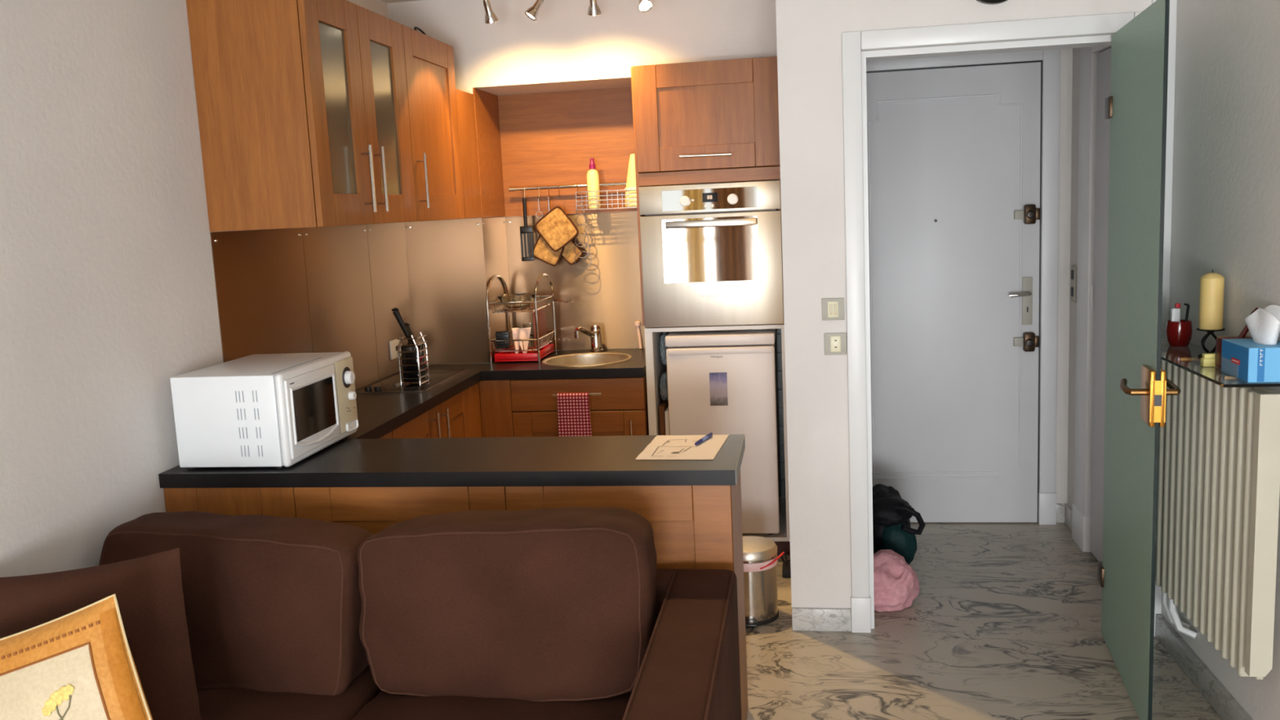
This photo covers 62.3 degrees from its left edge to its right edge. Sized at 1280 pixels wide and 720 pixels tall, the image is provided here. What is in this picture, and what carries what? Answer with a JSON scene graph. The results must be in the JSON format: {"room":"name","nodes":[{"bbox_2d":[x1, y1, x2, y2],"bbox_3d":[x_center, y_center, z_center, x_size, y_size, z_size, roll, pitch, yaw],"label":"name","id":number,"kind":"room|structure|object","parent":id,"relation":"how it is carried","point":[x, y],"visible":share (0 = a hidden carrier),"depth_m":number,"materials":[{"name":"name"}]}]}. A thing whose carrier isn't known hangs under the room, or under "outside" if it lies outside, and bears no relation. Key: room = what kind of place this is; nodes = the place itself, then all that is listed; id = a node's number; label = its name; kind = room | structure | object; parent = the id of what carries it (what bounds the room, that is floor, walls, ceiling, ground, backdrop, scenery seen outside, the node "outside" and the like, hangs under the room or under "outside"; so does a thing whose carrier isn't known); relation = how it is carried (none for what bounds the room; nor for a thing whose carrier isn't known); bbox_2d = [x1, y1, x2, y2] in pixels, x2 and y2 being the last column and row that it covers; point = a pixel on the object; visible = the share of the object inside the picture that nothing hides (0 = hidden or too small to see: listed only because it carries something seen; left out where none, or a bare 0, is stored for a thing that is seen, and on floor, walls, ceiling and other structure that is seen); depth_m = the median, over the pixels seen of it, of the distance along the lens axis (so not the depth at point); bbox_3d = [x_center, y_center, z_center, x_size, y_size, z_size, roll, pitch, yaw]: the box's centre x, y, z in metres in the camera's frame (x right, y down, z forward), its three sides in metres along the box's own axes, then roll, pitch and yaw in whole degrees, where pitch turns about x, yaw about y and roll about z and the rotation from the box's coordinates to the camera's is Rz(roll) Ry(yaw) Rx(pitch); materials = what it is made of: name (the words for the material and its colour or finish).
{"room":"living room","nodes":[
{"label":"living room","id":0,"kind":"room"},
{"bbox_2d":[0,0,388,577],"bbox_3d":[-1.730,0.220,1.066,0.150,2.477,8.900,-1,8,9],"label":"wall","id":1,"kind":"structure","parent":0,"point":[108,292],"depth_m":2.72,"materials":[{"name":"white paint"}]},
{"bbox_2d":[209,227,312,362],"bbox_3d":[-1.260,-0.110,3.603,0.007,0.661,0.605,-1,8,9],"label":"panel","id":2,"kind":"object","parent":1,"relation":"attached to","point":[260,282],"visible":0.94,"depth_m":3.56,"materials":[{"name":"metal"}]},
{"bbox_2d":[186,0,417,231],"bbox_3d":[-1.078,-0.812,3.566,0.408,0.716,0.798,-1,8,9],"label":"upper cabinet","id":3,"kind":"object","parent":1,"relation":"attached to","point":[302,105],"visible":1,"depth_m":3.21,"materials":[{"name":"brown wood"}]},
{"bbox_2d":[302,224,378,390],"bbox_3d":[-1.170,-0.198,4.185,0.007,0.661,0.580,-1,8,9],"label":"panel","id":4,"kind":"object","parent":1,"relation":"attached to","point":[336,258],"visible":0.93,"depth_m":4.18,"materials":[{"name":"metal"}]},
{"bbox_2d":[366,222,413,379],"bbox_3d":[-1.094,-0.273,4.681,0.007,0.661,0.428,-1,8,9],"label":"panel","id":5,"kind":"object","parent":1,"relation":"attached to","point":[387,248],"visible":0.94,"depth_m":4.63,"materials":[{"name":"metal"}]},
{"bbox_2d":[389,338,401,359],"bbox_3d":[-1.081,-0.051,4.698,0.011,0.082,0.125,-1,8,9],"label":"wall socket","id":6,"kind":"object","parent":5,"relation":"attached to","point":[393,344],"visible":0.73,"depth_m":4.67,"materials":[{"name":"white plastic"}]},
{"bbox_2d":[402,24,464,221],"bbox_3d":[-0.975,-0.929,4.235,0.408,0.749,0.574,-1,8,9],"label":"upper cabinet","id":7,"kind":"object","parent":1,"relation":"attached to","point":[428,60],"depth_m":4.19,"materials":[{"name":"brown wood"}]},
{"bbox_2d":[381,0,422,3],"bbox_3d":[-0.244,-1.080,0.641,3.276,0.080,8.900,-1,8,9],"label":"ceiling","id":8,"kind":"structure","parent":0,"point":[384,1],"depth_m":4.68,"materials":[{"name":"paint"}]},
{"bbox_2d":[483,0,652,23],"bbox_3d":[-0.301,-1.446,4.166,0.820,0.195,0.103,-1,8,9],"label":"track light","id":9,"kind":"object","parent":8,"relation":"attached to","point":[644,6],"visible":1,"depth_m":4.18,"materials":[{"name":"silver metal"}]},
{"bbox_2d":[404,87,504,364],"bbox_3d":[-0.849,-0.202,5.071,0.368,2.088,0.380,-1,8,9],"label":"wall","id":10,"kind":"structure","parent":0,"point":[466,90],"depth_m":4.72,"materials":[{"name":"white paint"}]},
{"bbox_2d":[404,217,489,364],"bbox_3d":[-0.881,-0.309,4.862,0.368,0.661,0.007,-1,8,9],"label":"panel","id":11,"kind":"object","parent":10,"relation":"attached to","point":[446,258],"visible":0.96,"depth_m":4.86,"materials":[{"name":"metal"}]},
{"bbox_2d":[455,88,481,218],"bbox_3d":[-0.754,-0.893,4.630,0.020,0.544,0.247,-1,8,9],"label":"filler panel","id":12,"kind":"object","parent":10,"relation":"attached to","point":[465,100],"visible":0.86,"depth_m":4.62,"materials":[{"name":"brown wood"}]},
{"bbox_2d":[472,87,505,217],"bbox_3d":[-0.699,-0.955,4.933,0.006,0.572,0.380,-1,8,9],"label":"panel","id":13,"kind":"object","parent":10,"relation":"attached to","point":[486,104],"visible":1,"depth_m":4.91,"materials":[{"name":"brown wood"}]},
{"bbox_2d":[482,217,512,362],"bbox_3d":[-0.670,-0.342,5.021,0.007,0.661,0.376,-1,8,9],"label":"panel","id":14,"kind":"object","parent":10,"relation":"attached to","point":[494,228],"visible":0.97,"depth_m":4.99,"materials":[{"name":"metal"}]},
{"bbox_2d":[386,0,777,95],"bbox_3d":[-0.232,-1.442,4.789,1.731,0.388,0.380,-1,8,9],"label":"wall","id":15,"kind":"structure","parent":0,"point":[566,48],"depth_m":4.61,"materials":[{"name":"white paint"}]},
{"bbox_2d":[504,210,786,498],"bbox_3d":[-0.144,-0.449,5.197,1.731,2.477,0.150,-1,8,9],"label":"wall","id":16,"kind":"structure","parent":0,"point":[635,211],"depth_m":5.15,"materials":[{"name":"white paint"}]},
{"bbox_2d":[497,87,637,217],"bbox_3d":[-0.302,-0.989,5.057,0.738,0.576,0.009,-1,8,9],"label":"panel","id":17,"kind":"object","parent":16,"relation":"attached to","point":[547,139],"visible":0.64,"depth_m":5.06,"materials":[{"name":"brown wood"}]},
{"bbox_2d":[508,182,626,198],"bbox_3d":[-0.284,-0.805,5.034,0.686,0.065,0.084,-1,8,9],"label":"utensil rail","id":18,"kind":"object","parent":17,"relation":"attached to","point":[616,184],"visible":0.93,"depth_m":5.03,"materials":[{"name":"silver metal"}]},
{"bbox_2d":[520,198,533,261],"bbox_3d":[-0.546,-0.623,5.071,0.061,0.300,0.024,-1,8,9],"label":"spatula","id":19,"kind":"object","parent":18,"relation":"hanging from","point":[524,229],"visible":1,"depth_m":5.08,"materials":[{"name":"black plastic"}]},
{"bbox_2d":[534,205,578,251],"bbox_3d":[-0.396,-0.623,5.035,0.214,0.216,0.018,-1,8,9],"label":"oven mitt","id":20,"kind":"object","parent":18,"relation":"hanging from","point":[557,229],"visible":1,"depth_m":5.03,"materials":[{"name":"fabric"}]},
{"bbox_2d":[574,197,591,268],"bbox_3d":[-0.278,-0.603,5.026,0.084,0.341,0.014,-1,8,9],"label":"hanger","id":21,"kind":"object","parent":18,"relation":"hanging from","point":[577,197],"visible":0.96,"depth_m":5.03,"materials":[{"name":"silver metal"}]},
{"bbox_2d":[533,235,564,266],"bbox_3d":[-0.441,-0.526,5.082,0.162,0.155,0.018,-1,8,9],"label":"oven mitt","id":22,"kind":"object","parent":21,"relation":"hanging from","point":[543,252],"visible":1,"depth_m":5.08,"materials":[{"name":"fabric"}]},
{"bbox_2d":[561,240,582,265],"bbox_3d":[-0.355,-0.541,5.090,0.166,0.171,0.018,-1,8,9],"label":"oven mitt","id":23,"kind":"object","parent":21,"relation":"hanging from","point":[569,255],"visible":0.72,"depth_m":5.08,"materials":[{"name":"fabric"}]},
{"bbox_2d":[575,188,636,210],"bbox_3d":[-0.119,-0.776,4.982,0.349,0.128,0.129,-1,8,9],"label":"wire shelf","id":24,"kind":"object","parent":18,"relation":"hanging from","point":[617,190],"visible":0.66,"depth_m":4.93,"materials":[{"name":"silver metal"}]},
{"bbox_2d":[586,158,600,208],"bbox_3d":[-0.220,-0.832,4.987,0.058,0.235,0.058,-1,8,9],"label":"soap bottle","id":25,"kind":"object","parent":24,"relation":"on","point":[593,175],"visible":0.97,"depth_m":4.97,"materials":[{"name":"yellow plastic"}]},
{"bbox_2d":[624,153,636,207],"bbox_3d":[-0.026,-0.841,4.956,0.100,0.245,0.100,-1,8,9],"label":"spray bottle","id":26,"kind":"object","parent":24,"relation":"on","point":[631,176],"visible":0.5,"depth_m":4.92,"materials":[{"name":"yellow plastic"}]},
{"bbox_2d":[505,211,644,350],"bbox_3d":[-0.276,-0.378,5.147,0.742,0.660,0.007,-1,8,9],"label":"panel","id":27,"kind":"object","parent":16,"relation":"attached to","point":[606,293],"visible":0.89,"depth_m":5.15,"materials":[{"name":"metal"}]},
{"bbox_2d":[776,328,785,497],"bbox_3d":[0.442,0.233,5.120,0.546,0.887,0.006,-1,8,9],"label":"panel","id":28,"kind":"structure","parent":16,"relation":"attached to","point":[779,331],"depth_m":5.08,"materials":[{"name":"grey wood"}]},
{"bbox_2d":[775,0,860,608],"bbox_3d":[0.742,-0.370,4.368,0.273,2.477,1.528,-1,8,9],"label":"wall pillar","id":29,"kind":"structure","parent":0,"point":[809,32],"depth_m":3.63,"materials":[{"name":"white paint"}]},
{"bbox_2d":[791,607,851,631],"bbox_3d":[0.649,0.928,3.790,0.209,0.083,0.014,-1,8,9],"label":"baseboard","id":30,"kind":"structure","parent":29,"relation":"attached to","point":[802,619],"depth_m":3.78,"materials":[{"name":"stone"}]},
{"bbox_2d":[821,297,844,320],"bbox_3d":[0.659,-0.173,3.621,0.075,0.075,0.016,-1,8,9],"label":"wall switch","id":31,"kind":"object","parent":29,"relation":"attached to","point":[833,308],"visible":1,"depth_m":3.62,"materials":[{"name":"beige"}]},
{"bbox_2d":[824,333,846,355],"bbox_3d":[0.671,-0.055,3.638,0.075,0.075,0.014,-1,8,9],"label":"wall socket","id":32,"kind":"object","parent":29,"relation":"attached to","point":[835,344],"visible":1,"depth_m":3.63,"materials":[{"name":"beige"}]},
{"bbox_2d":[745,522,1222,719],"bbox_3d":[-0.128,1.448,1.006,3.276,0.080,8.900,-1,8,9],"label":"floor","id":33,"kind":"structure","parent":0,"point":[1003,622],"depth_m":3.58,"materials":[{"name":"stone"}]},
{"bbox_2d":[98,506,741,719],"bbox_3d":[-0.607,0.816,2.371,1.597,0.823,1.068,-1,8,9],"label":"sofa","id":34,"kind":"object","parent":33,"relation":"on","point":[564,613],"visible":0.87,"depth_m":2.47,"materials":[{"name":"brown fabric"}]},
{"bbox_2d":[0,593,152,719],"bbox_3d":[-1.107,0.688,2.012,0.477,0.476,0.154,-2,8,2],"label":"framed picture","id":35,"kind":"object","parent":34,"relation":"on","point":[78,664],"visible":1,"depth_m":1.97,"materials":[{"name":"wood"}]},
{"bbox_2d":[0,547,201,719],"bbox_3d":[-1.201,0.653,2.259,0.570,0.492,0.201,-1,8,9],"label":"pillow","id":36,"kind":"object","parent":34,"relation":"on","point":[148,589],"visible":0.59,"depth_m":2.20,"materials":[{"name":"fabric"}]},
{"bbox_2d":[98,511,373,695],"bbox_3d":[-1.002,0.609,2.672,0.677,0.435,0.292,-1,8,9],"label":"cushion","id":37,"kind":"object","parent":34,"relation":"on","point":[273,604],"depth_m":2.54,"materials":[{"name":"brown fabric"}]},
{"bbox_2d":[196,664,381,719],"bbox_3d":[-1.046,0.925,2.397,0.718,0.196,0.890,-1,8,9],"label":"seat cushion","id":38,"kind":"object","parent":34,"relation":"on","point":[217,700],"depth_m":2.52,"materials":[{"name":"brown fabric"}]},
{"bbox_2d":[351,690,631,719],"bbox_3d":[-0.341,0.907,2.289,0.721,0.194,0.889,-1,8,9],"label":"seat cushion","id":39,"kind":"object","parent":34,"relation":"on","point":[368,704],"depth_m":2.43,"materials":[{"name":"brown fabric"}]},
{"bbox_2d":[356,506,657,700],"bbox_3d":[-0.311,0.583,2.561,0.715,0.443,0.301,-1,8,9],"label":"cushion","id":40,"kind":"object","parent":34,"relation":"on","point":[554,603],"depth_m":2.44,"materials":[{"name":"brown fabric"}]},
{"bbox_2d":[391,388,471,438],"bbox_3d":[-0.947,0.529,4.172,0.415,0.710,0.853,-1,8,9],"label":"base unit","id":41,"kind":"object","parent":33,"relation":"on","point":[451,418],"visible":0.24,"depth_m":4.17,"materials":[{"name":"brown wood"}]},
{"bbox_2d":[468,382,482,437],"bbox_3d":[-0.713,0.451,4.644,0.020,0.708,0.156,-1,8,9],"label":"filler panel","id":42,"kind":"object","parent":41,"relation":"attached to","point":[473,391],"visible":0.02,"depth_m":4.60,"materials":[{"name":"brown wood"}]},
{"bbox_2d":[163,469,748,719],"bbox_3d":[-0.507,0.712,3.115,1.602,0.810,0.392,-1,8,9],"label":"base cabinet","id":43,"kind":"object","parent":33,"relation":"on","point":[694,526],"visible":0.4,"depth_m":2.85,"materials":[{"name":"brown wood"}]},
{"bbox_2d":[158,348,745,488],"bbox_3d":[-0.372,0.145,4.018,1.618,0.041,2.390,-1,8,9],"label":"countertop","id":44,"kind":"structure","parent":43,"relation":"on","point":[362,459],"depth_m":2.98,"materials":[{"name":"black stone"}]},
{"bbox_2d":[170,351,358,469],"bbox_3d":[-1.098,0.142,3.181,0.362,0.270,0.467,-1,8,9],"label":"microwave","id":45,"kind":"object","parent":44,"relation":"on","point":[278,411],"visible":1,"depth_m":2.97,"materials":[{"name":"white metal"}]},
{"bbox_2d":[355,368,467,393],"bbox_3d":[-0.942,0.080,4.433,0.291,0.020,0.530,-1,8,9],"label":"cooktop","id":46,"kind":"object","parent":44,"relation":"in","point":[392,384],"visible":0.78,"depth_m":4.33,"materials":[{"name":"black glass"}]},
{"bbox_2d":[397,332,429,386],"bbox_3d":[-0.925,-0.006,4.325,0.089,0.206,0.109,-1,8,9],"label":"stand","id":47,"kind":"object","parent":46,"relation":"on","point":[413,356],"visible":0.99,"depth_m":4.29,"materials":[{"name":"silver metal"}]},
{"bbox_2d":[391,307,411,344],"bbox_3d":[-0.967,-0.139,4.318,0.078,0.152,0.030,-4,8,-7],"label":"kitchen knife","id":48,"kind":"object","parent":47,"relation":"in","point":[396,313],"visible":1,"depth_m":4.30,"materials":[{"name":"black plastic"}]},
{"bbox_2d":[404,322,416,344],"bbox_3d":[-0.942,-0.107,4.326,0.030,0.090,0.076,-9,10,-36],"label":"kitchen knife","id":49,"kind":"object","parent":47,"relation":"on","point":[407,325],"visible":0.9,"depth_m":4.32,"materials":[{"name":"black plastic"}]},
{"bbox_2d":[485,273,572,364],"bbox_3d":[-0.503,-0.207,4.971,0.339,0.394,0.350,-1,8,9],"label":"dish rack","id":50,"kind":"object","parent":44,"relation":"on","point":[541,350],"visible":0.85,"depth_m":4.86,"materials":[{"name":"silver metal"}]},
{"bbox_2d":[494,331,510,348],"bbox_3d":[-0.633,-0.092,4.887,0.066,0.080,0.018,-1,8,9],"label":"grater","id":51,"kind":"object","parent":50,"relation":"in","point":[500,335],"visible":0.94,"depth_m":4.88,"materials":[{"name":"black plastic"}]},
{"bbox_2d":[497,293,534,308],"bbox_3d":[-0.570,-0.273,4.921,0.184,0.062,0.184,-1,8,9],"label":"glass bowl","id":52,"kind":"object","parent":50,"relation":"in","point":[513,297],"visible":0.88,"depth_m":4.87,"materials":[{"name":"white"}]},
{"bbox_2d":[511,327,531,353],"bbox_3d":[-0.545,-0.084,4.868,0.090,0.126,0.046,-1,8,9],"label":"cup","id":53,"kind":"object","parent":50,"relation":"on","point":[517,333],"visible":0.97,"depth_m":4.87,"materials":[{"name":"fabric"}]},
{"bbox_2d":[494,343,554,361],"bbox_3d":[-0.543,-0.034,5.004,0.205,0.036,0.320,-1,8,9],"label":"tray","id":54,"kind":"object","parent":50,"relation":"on","point":[534,353],"depth_m":4.86,"materials":[{"name":"red plastic"}]},
{"bbox_2d":[523,323,534,346],"bbox_3d":[-0.513,-0.118,4.971,0.066,0.105,0.066,-1,8,9],"label":"drinking glass","id":55,"kind":"object","parent":50,"relation":"in","point":[525,325],"visible":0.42,"depth_m":4.94,"materials":[{"name":"white"}]},
{"bbox_2d":[532,307,546,346],"bbox_3d":[-0.469,-0.156,4.969,0.010,0.159,0.220,-1,8,9],"label":"chopping board","id":56,"kind":"object","parent":50,"relation":"in","point":[541,313],"visible":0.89,"depth_m":4.96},
{"bbox_2d":[542,352,631,366],"bbox_3d":[-0.240,0.073,4.864,0.412,0.160,0.412,-1,8,9],"label":"sink","id":57,"kind":"object","parent":44,"relation":"in","point":[583,359],"visible":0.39,"depth_m":5.01,"materials":[{"name":"metal"}]},
{"bbox_2d":[573,324,603,352],"bbox_3d":[-0.237,-0.099,5.049,0.071,0.136,0.187,2,9,28],"label":"tap","id":58,"kind":"object","parent":44,"relation":"on","point":[595,333],"visible":1,"depth_m":5.08,"materials":[{"name":"silver metal"}]},
{"bbox_2d":[634,320,642,348],"bbox_3d":[-0.009,-0.121,5.127,0.028,0.135,0.038,-4,8,-12],"label":"dish brush","id":59,"kind":"object","parent":44,"relation":"on","point":[637,323],"visible":1,"depth_m":5.12,"materials":[{"name":"white plastic"}]},
{"bbox_2d":[635,434,728,459],"bbox_3d":[0.125,0.245,3.003,0.235,0.002,0.307,-1,8,9],"label":"paper sheet","id":60,"kind":"object","parent":44,"relation":"on","point":[662,446],"visible":0.98,"depth_m":2.99,"materials":[{"name":"beige"}]},
{"bbox_2d":[651,439,691,456],"bbox_3d":[0.092,0.248,2.997,0.108,0.001,0.219,2,9,27],"label":"print","id":61,"kind":"object","parent":60,"relation":"on","point":[660,447],"depth_m":3.00,"materials":[{"name":"grey"}]},
{"bbox_2d":[694,432,712,444],"bbox_3d":[0.184,0.228,3.064,0.011,0.013,0.134,1,9,24],"label":"pen","id":62,"kind":"object","parent":60,"relation":"on","point":[710,434],"visible":1,"depth_m":3.06,"materials":[{"name":"blue plastic"}]},
{"bbox_2d":[510,374,648,436],"bbox_3d":[-0.288,0.391,4.923,0.733,0.708,0.638,-1,8,9],"label":"base cabinet","id":63,"kind":"object","parent":33,"relation":"on","point":[618,406],"visible":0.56,"depth_m":4.60,"materials":[{"name":"brown wood"}]},
{"bbox_2d":[479,379,514,437],"bbox_3d":[-0.621,0.438,4.704,0.140,0.708,0.020,-1,8,9],"label":"filler panel","id":64,"kind":"object","parent":63,"relation":"attached to","point":[495,399],"visible":0.24,"depth_m":4.66,"materials":[{"name":"brown wood"}]},
{"bbox_2d":[557,392,591,436],"bbox_3d":[-0.283,0.263,4.579,0.150,0.245,0.026,-1,8,9],"label":"tea towel","id":65,"kind":"object","parent":63,"relation":"hanging from","point":[573,408],"visible":0.83,"depth_m":4.57,"materials":[{"name":"fabric"}]},
{"bbox_2d":[631,56,790,555],"bbox_3d":[0.353,-0.214,4.730,0.611,2.102,0.664,-1,8,9],"label":"oven column","id":66,"kind":"structure","parent":33,"relation":"on","point":[713,122],"depth_m":4.34,"materials":[{"name":"brown wood"}]},
{"bbox_2d":[658,400,668,435],"bbox_3d":[0.131,0.458,4.785,0.024,0.574,0.340,-1,8,9],"label":"board","id":67,"kind":"object","parent":66,"relation":"in","point":[664,405],"visible":0.2,"depth_m":4.59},
{"bbox_2d":[659,371,668,400],"bbox_3d":[0.112,0.117,4.664,0.049,0.128,0.148,-1,8,9],"label":"plastic bag","id":68,"kind":"object","parent":67,"relation":"on","point":[664,380],"visible":0.64,"depth_m":4.61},
{"bbox_2d":[659,331,669,365],"bbox_3d":[0.117,-0.057,4.724,0.054,0.160,0.223,-1,8,9],"label":"plastic bag","id":69,"kind":"object","parent":66,"relation":"in","point":[663,348],"visible":0.62,"depth_m":4.64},
{"bbox_2d":[664,406,669,435],"bbox_3d":[0.149,0.473,4.749,0.016,0.554,0.290,-1,8,9],"label":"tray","id":70,"kind":"object","parent":66,"relation":"in","point":[666,412],"visible":0.2,"depth_m":4.58,"materials":[{"name":"white plastic"}]},
{"bbox_2d":[638,180,783,327],"bbox_3d":[0.335,-0.474,4.660,0.584,0.588,0.628,-1,8,9],"label":"oven","id":71,"kind":"object","parent":66,"relation":"in","point":[712,253],"visible":1,"depth_m":4.40,"materials":[{"name":"grey metal"}]},
{"bbox_2d":[665,328,781,534],"bbox_3d":[0.395,0.291,4.777,0.458,0.884,0.597,-1,8,9],"label":"fridge","id":72,"kind":"object","parent":66,"relation":"in","point":[748,357],"visible":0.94,"depth_m":4.47,"materials":[{"name":"grey"}]},
{"bbox_2d":[709,372,728,405],"bbox_3d":[0.331,0.122,4.459,0.074,0.141,0.002,-1,8,9],"label":"postcard","id":73,"kind":"object","parent":72,"relation":"attached to","point":[717,380],"visible":1,"depth_m":4.46},
{"bbox_2d":[742,535,784,626],"bbox_3d":[0.414,0.814,3.936,0.212,0.288,0.238,-7,9,-26],"label":"pedal bin","id":74,"kind":"object","parent":33,"relation":"on","point":[760,557],"visible":0.59,"depth_m":3.86,"materials":[{"name":"metal"}]},
{"bbox_2d":[778,548,791,577],"bbox_3d":[0.606,0.828,4.431,0.051,0.103,0.201,-1,8,9],"label":"lead","id":75,"kind":"object","parent":33,"relation":"on","point":[786,569],"visible":0.91,"depth_m":4.36,"materials":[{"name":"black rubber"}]},
{"bbox_2d":[873,549,919,612],"bbox_3d":[0.935,0.822,4.002,0.242,0.204,0.249,-1,8,9],"label":"fleece","id":76,"kind":"object","parent":33,"relation":"on","point":[895,583],"visible":0.65,"depth_m":3.91},
{"bbox_2d":[872,484,925,564],"bbox_3d":[1.015,0.693,4.366,0.219,0.346,0.363,-3,8,-2],"label":"backpack","id":77,"kind":"object","parent":33,"relation":"on","point":[892,530],"visible":0.72,"depth_m":4.21,"materials":[{"name":"black fabric"}]},
{"bbox_2d":[859,0,1151,51],"bbox_3d":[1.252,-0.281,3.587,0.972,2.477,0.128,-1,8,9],"label":"lintel","id":78,"kind":"object","parent":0,"point":[875,15],"visible":0.16,"depth_m":3.42,"materials":[{"name":"white paint"}]},
{"bbox_2d":[976,0,1007,4],"bbox_3d":[1.131,-1.240,3.377,0.200,0.200,0.035,-1,8,9],"label":"wall clock","id":79,"kind":"object","parent":78,"relation":"attached to","point":[985,2],"visible":1,"depth_m":3.38,"materials":[{"name":"black plastic"}]},
{"bbox_2d":[1055,48,1072,503],"bbox_3d":[1.454,-0.481,4.908,0.972,2.477,0.225,-1,8,9],"label":"wall","id":80,"kind":"structure","parent":0,"point":[1066,55],"depth_m":4.74,"materials":[{"name":"white paint"}]},
{"bbox_2d":[866,48,1060,524],"bbox_3d":[1.410,-0.302,4.778,0.916,2.165,0.096,-1,8,9],"label":"door","id":81,"kind":"structure","parent":80,"relation":"in","point":[963,150],"depth_m":4.78,"materials":[{"name":"white paint"}]},
{"bbox_2d":[1066,0,1279,719],"bbox_3d":[1.357,0.147,0.581,0.150,2.477,8.900,-1,8,9],"label":"wall","id":82,"kind":"structure","parent":0,"point":[1225,205],"depth_m":2.97,"materials":[{"name":"white paint"}]},
{"bbox_2d":[841,12,1133,632],"bbox_3d":[1.164,-0.074,3.620,0.908,2.066,0.151,-1,8,9],"label":"trim","id":83,"kind":"structure","parent":82,"relation":"attached to","point":[854,60],"depth_m":3.54,"materials":[{"name":"white paint"}]},
{"bbox_2d":[1097,0,1181,719],"bbox_3d":[1.436,0.007,3.169,0.149,1.990,0.777,-1,8,9],"label":"door","id":84,"kind":"structure","parent":83,"relation":"attached to","point":[1136,384],"depth_m":3.05,"materials":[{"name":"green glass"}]},
{"bbox_2d":[1056,503,1071,531],"bbox_3d":[1.929,0.721,4.792,0.054,0.090,0.215,-1,8,9],"label":"baseboard","id":85,"kind":"structure","parent":82,"relation":"attached to","point":[1064,512],"depth_m":4.88,"materials":[{"name":"stone"}]},
{"bbox_2d":[1071,265,1076,302],"bbox_3d":[1.903,-0.334,4.652,0.014,0.160,0.065,-1,8,9],"label":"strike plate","id":86,"kind":"object","parent":82,"relation":"attached to","point":[1073,268],"visible":1,"depth_m":4.63,"materials":[{"name":"silver"}]},
{"bbox_2d":[1071,45,1111,561],"bbox_3d":[1.805,-0.223,4.083,0.036,2.170,0.930,-1,8,9],"label":"door frame","id":87,"kind":"structure","parent":82,"relation":"in","point":[1087,508],"depth_m":4.31,"materials":[{"name":"white paint"}]},
{"bbox_2d":[1133,0,1177,636],"bbox_3d":[1.659,-0.261,3.452,0.127,2.440,0.020,-1,8,9],"label":"trim","id":88,"kind":"structure","parent":82,"relation":"attached to","point":[1173,3],"depth_m":3.40,"materials":[{"name":"white paint"}]},
{"bbox_2d":[1155,614,1253,719],"bbox_3d":[1.219,1.440,0.056,0.020,0.083,7.250,-1,8,9],"label":"baseboard","id":89,"kind":"structure","parent":82,"relation":"attached to","point":[1212,690],"depth_m":3.21,"materials":[{"name":"stone"}]},
{"bbox_2d":[1155,359,1279,679],"bbox_3d":[1.625,0.457,3.012,0.087,0.875,0.798,-1,8,9],"label":"radiator","id":90,"kind":"object","parent":82,"relation":"attached to","point":[1219,473],"visible":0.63,"depth_m":2.84,"materials":[{"name":"beige metal"}]},
{"bbox_2d":[1160,338,1279,387],"bbox_3d":[1.566,0.011,2.973,0.171,0.031,0.840,-1,8,9],"label":"glass shelf","id":91,"kind":"object","parent":82,"relation":"attached to","point":[1185,357],"visible":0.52,"depth_m":2.85,"materials":[{"name":"clear"}]},
{"bbox_2d":[1165,319,1192,346],"bbox_3d":[1.635,-0.082,3.215,0.073,0.076,0.073,-1,8,9],"label":"pot","id":92,"kind":"object","parent":91,"relation":"on","point":[1178,334],"visible":0.99,"depth_m":3.19,"materials":[{"name":"red ceramic"}]},
{"bbox_2d":[1170,302,1180,321],"bbox_3d":[1.619,-0.111,3.205,0.025,0.122,0.015,-1,8,9],"label":"lighter","id":93,"kind":"object","parent":92,"relation":"in","point":[1175,312],"visible":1,"depth_m":3.19,"materials":[{"name":"white plastic"}]},
{"bbox_2d":[1200,353,1215,366],"bbox_3d":[1.522,0.000,2.833,0.038,0.034,0.025,-1,8,9],"label":"block","id":94,"kind":"object","parent":91,"relation":"on","point":[1207,359],"visible":0.98,"depth_m":2.82,"materials":[{"name":"wax"}]},
{"bbox_2d":[1195,328,1225,357],"bbox_3d":[1.606,-0.049,2.984,0.072,0.079,0.072,-1,8,9],"label":"candle holder","id":95,"kind":"object","parent":91,"relation":"on","point":[1209,331],"visible":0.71,"depth_m":2.97,"materials":[{"name":"black metal"}]},
{"bbox_2d":[1198,269,1224,329],"bbox_3d":[1.600,-0.171,2.966,0.060,0.167,0.060,-1,8,9],"label":"candle","id":96,"kind":"object","parent":95,"relation":"on","point":[1211,284],"visible":1,"depth_m":2.95,"materials":[{"name":"yellow wax"}]},
{"bbox_2d":[1215,306,1257,368],"bbox_3d":[1.567,-0.058,2.779,0.091,0.160,0.050,-1,8,9],"label":"ornament","id":97,"kind":"object","parent":91,"relation":"on","point":[1242,335],"visible":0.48,"depth_m":2.78,"materials":[{"name":"red paint"}]},
{"bbox_2d":[1221,338,1279,382],"bbox_3d":[1.543,0.000,2.647,0.111,0.085,0.171,-1,8,9],"label":"tissue box","id":98,"kind":"object","parent":91,"relation":"on","point":[1246,360],"visible":0.98,"depth_m":2.58,"materials":[{"name":"blue"}]},
{"bbox_2d":[1221,356,1238,377],"bbox_3d":[1.495,0.018,2.687,0.001,0.038,0.106,-1,8,9],"label":"print","id":99,"kind":"object","parent":98,"relation":"attached to","point":[1229,365],"depth_m":2.68,"materials":[{"name":"blue"}]},
{"bbox_2d":[1221,339,1248,382],"bbox_3d":[1.490,0.001,2.656,0.001,0.083,0.168,-1,8,9],"label":"print","id":100,"kind":"object","parent":98,"relation":"attached to","point":[1234,354],"depth_m":2.65,"materials":[{"name":"blue"}]},
{"bbox_2d":[1244,305,1279,345],"bbox_3d":[1.559,-0.084,2.628,0.072,0.095,0.147,-1,8,9],"label":"tissue","id":101,"kind":"object","parent":98,"relation":"on","point":[1263,325],"visible":0.97,"depth_m":2.61,"materials":[{"name":"paper"}]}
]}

